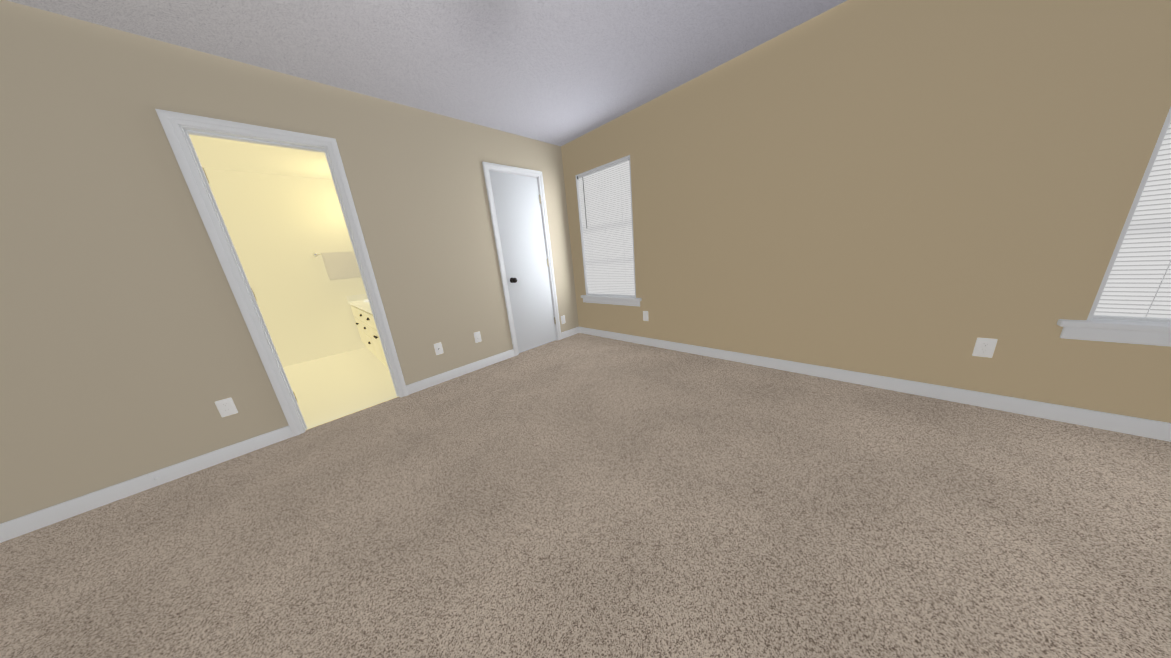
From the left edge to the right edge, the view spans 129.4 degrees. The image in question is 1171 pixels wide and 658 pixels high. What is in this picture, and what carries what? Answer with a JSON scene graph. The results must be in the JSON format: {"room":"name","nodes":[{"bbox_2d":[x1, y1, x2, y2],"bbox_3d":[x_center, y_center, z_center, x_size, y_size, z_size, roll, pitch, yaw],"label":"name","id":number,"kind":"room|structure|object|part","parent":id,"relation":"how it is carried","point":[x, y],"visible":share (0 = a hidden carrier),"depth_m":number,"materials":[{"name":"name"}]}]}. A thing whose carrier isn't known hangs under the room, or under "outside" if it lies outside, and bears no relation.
{"room":"empty bedroom","nodes":[
{"label":"empty bedroom","id":0,"kind":"room"},
{"bbox_2d":[204,168,365,366],"bbox_3d":[-3.808,-0.827,3.951,0.100,2.440,1.500,10,21,43],"label":"wall","id":1,"kind":"structure","parent":0,"point":[281,229],"depth_m":3.74,"materials":[{"name":"beige paint"}]},
{"bbox_3d":[-3.541,-1.108,4.052,0.075,0.060,0.665,10,21,43],"label":"towel rail","id":2,"kind":"object","parent":1,"relation":"attached to","visible":0},
{"bbox_2d":[321,251,360,279],"bbox_3d":[-3.511,-0.938,4.076,0.059,0.384,0.475,10,21,43],"label":"hanging towel","id":3,"kind":"object","parent":2,"relation":"hanging from","point":[340,265],"visible":0.75,"depth_m":4.02,"materials":[{"name":"beige fabric"}]},
{"bbox_2d":[0,0,578,523],"bbox_3d":[-2.540,-0.307,1.596,0.120,2.440,6.950,10,21,43],"label":"wall","id":4,"kind":"structure","parent":0,"point":[128,350],"depth_m":1.58,"materials":[{"name":"beige paint"}]},
{"bbox_2d":[0,426,292,542],"bbox_3d":[-2.553,0.891,1.687,0.023,0.092,1.092,10,21,43],"label":"baseboard","id":5,"kind":"structure","parent":4,"relation":"attached to","point":[130,487],"depth_m":1.61,"materials":[{"name":"white wood"}]},
{"bbox_2d":[215,398,237,416],"bbox_3d":[-2.367,0.517,1.827,0.008,0.115,0.070,10,21,43],"label":"electrical outlet","id":6,"kind":"object","parent":4,"relation":"attached to","point":[226,407],"visible":1,"depth_m":1.82,"materials":[{"name":"white plastic"}]},
{"bbox_2d":[155,109,407,435],"bbox_3d":[-2.057,-0.306,2.099,0.160,2.089,0.758,10,21,43],"label":"door frame","id":7,"kind":"structure","parent":4,"relation":"attached to","point":[178,128],"depth_m":1.86,"materials":[{"name":"white wood"}]},
{"bbox_2d":[434,342,443,354],"bbox_3d":[-1.445,0.195,2.728,0.008,0.115,0.070,10,21,43],"label":"electrical outlet","id":8,"kind":"object","parent":4,"relation":"attached to","point":[438,348],"visible":1,"depth_m":2.73,"materials":[{"name":"white plastic"}]},
{"bbox_2d":[406,349,514,394],"bbox_3d":[-1.261,0.427,2.956,0.014,0.092,1.154,10,21,43],"label":"baseboard","id":9,"kind":"structure","parent":4,"relation":"attached to","point":[434,380],"depth_m":2.88,"materials":[{"name":"white wood"}]},
{"bbox_2d":[474,331,481,342],"bbox_3d":[-1.167,0.088,2.999,0.008,0.115,0.070,10,21,43],"label":"electrical outlet","id":10,"kind":"object","parent":4,"relation":"attached to","point":[477,336],"visible":1,"depth_m":3.00,"materials":[{"name":"white plastic"}]},
{"bbox_2d":[482,162,561,355],"bbox_3d":[-0.734,-0.783,3.376,0.140,2.105,0.750,10,21,43],"label":"door frame","id":11,"kind":"structure","parent":4,"relation":"attached to","point":[487,167],"depth_m":3.22,"materials":[{"name":"white wood"}]},
{"bbox_2d":[489,171,556,352],"bbox_3d":[-0.680,-0.750,3.341,0.112,2.026,0.626,10,21,43],"label":"bedroom door","id":12,"kind":"structure","parent":4,"relation":"in","point":[518,214],"depth_m":3.32,"materials":[{"name":"white wood"}]},
{"bbox_3d":[-0.481,-0.841,3.551,0.013,1.629,0.020,10,21,43],"label":"door hinge","id":13,"kind":"part","parent":12,"relation":"part of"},
{"bbox_2d":[561,315,565,323],"bbox_3d":[-0.309,-0.129,3.853,0.008,0.115,0.070,10,21,43],"label":"electrical outlet","id":14,"kind":"object","parent":4,"relation":"attached to","point":[563,319],"visible":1,"depth_m":3.85,"materials":[{"name":"white plastic"}]},
{"bbox_2d":[561,327,579,338],"bbox_3d":[-0.222,0.055,3.971,0.014,0.092,0.352,10,21,43],"label":"baseboard","id":15,"kind":"structure","parent":4,"relation":"attached to","point":[576,330],"depth_m":3.97,"materials":[{"name":"white wood"}]},
{"bbox_2d":[283,347,398,429],"bbox_3d":[-2.773,0.524,3.394,2.670,0.048,1.750,10,21,43],"label":"floor","id":16,"kind":"structure","parent":0,"point":[330,388],"depth_m":2.97,"materials":[{"name":"beige tile"}]},
{"bbox_2d":[348,302,388,368],"bbox_3d":[-2.518,0.034,3.659,2.348,0.705,0.589,10,21,43],"label":"bathroom vanity","id":17,"kind":"object","parent":16,"relation":"on","point":[365,321],"depth_m":3.46,"materials":[{"name":"beige paint"}]},
{"bbox_2d":[350,298,371,313],"bbox_3d":[-2.538,-0.322,3.563,2.367,0.035,0.570,10,21,43],"label":"countertop","id":18,"kind":"structure","parent":17,"relation":"on","point":[363,303],"depth_m":3.68,"materials":[{"name":"beige stone"}]},
{"bbox_2d":[7,0,846,179],"bbox_3d":[-1.836,-1.367,0.487,7.560,0.050,6.950,10,21,43],"label":"ceiling","id":19,"kind":"structure","parent":0,"point":[559,72],"depth_m":1.78,"materials":[{"name":"white paint"}]},
{"bbox_2d":[0,333,1170,657],"bbox_3d":[-0.658,1.186,0.217,4.890,0.050,6.950,10,21,43],"label":"floor carpet","id":20,"kind":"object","parent":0,"point":[580,495],"visible":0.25,"depth_m":1.14,"materials":[{"name":"beige carpet"}]},
{"bbox_2d":[561,0,1170,422],"bbox_3d":[1.594,-0.850,2.181,4.860,2.440,0.160,10,21,43],"label":"wall","id":21,"kind":"structure","parent":0,"point":[923,190],"depth_m":1.68,"materials":[{"name":"paint"}]},
{"bbox_2d":[577,158,634,296],"bbox_3d":[0.276,-1.144,3.390,0.792,1.480,0.113,10,21,43],"label":"window","id":22,"kind":"structure","parent":21,"relation":"in","point":[605,200],"depth_m":3.34,"materials":[{"name":"white plastic"}]},
{"bbox_2d":[575,155,641,306],"bbox_3d":[0.282,-1.103,3.403,0.970,1.595,0.198,10,21,43],"label":"window frame","id":23,"kind":"structure","parent":21,"relation":"attached to","point":[618,300],"depth_m":3.48,"materials":[{"name":"white wood"}]},
{"bbox_2d":[643,311,648,320],"bbox_3d":[0.701,-0.150,3.227,0.070,0.115,0.008,10,21,43],"label":"electrical outlet","id":24,"kind":"object","parent":21,"relation":"attached to","point":[645,315],"visible":1,"depth_m":3.22,"materials":[{"name":"white plastic"}]},
{"bbox_2d":[580,327,1170,441],"bbox_3d":[1.585,0.291,2.479,4.710,0.092,0.014,10,21,43],"label":"baseboard","id":25,"kind":"structure","parent":21,"relation":"attached to","point":[1142,427],"depth_m":1.77,"materials":[{"name":"white wood"}]},
{"bbox_2d":[972,338,997,357],"bbox_3d":[2.352,0.110,1.633,0.070,0.115,0.008,10,21,43],"label":"electrical outlet","id":26,"kind":"object","parent":21,"relation":"attached to","point":[984,347],"visible":1,"depth_m":1.63,"materials":[{"name":"white plastic"}]},
{"bbox_2d":[1057,107,1170,346],"bbox_3d":[2.790,-0.683,0.991,0.930,1.595,0.198,10,21,43],"label":"window frame","id":27,"kind":"structure","parent":21,"relation":"attached to","point":[1135,332],"depth_m":1.32,"materials":[{"name":"white wood"}]},
{"bbox_2d":[1092,122,1170,322],"bbox_3d":[2.784,-0.724,0.978,0.752,1.480,0.113,10,21,43],"label":"window","id":28,"kind":"structure","parent":21,"relation":"in","point":[1137,286],"depth_m":1.28,"materials":[{"name":"white plastic"}]}
]}

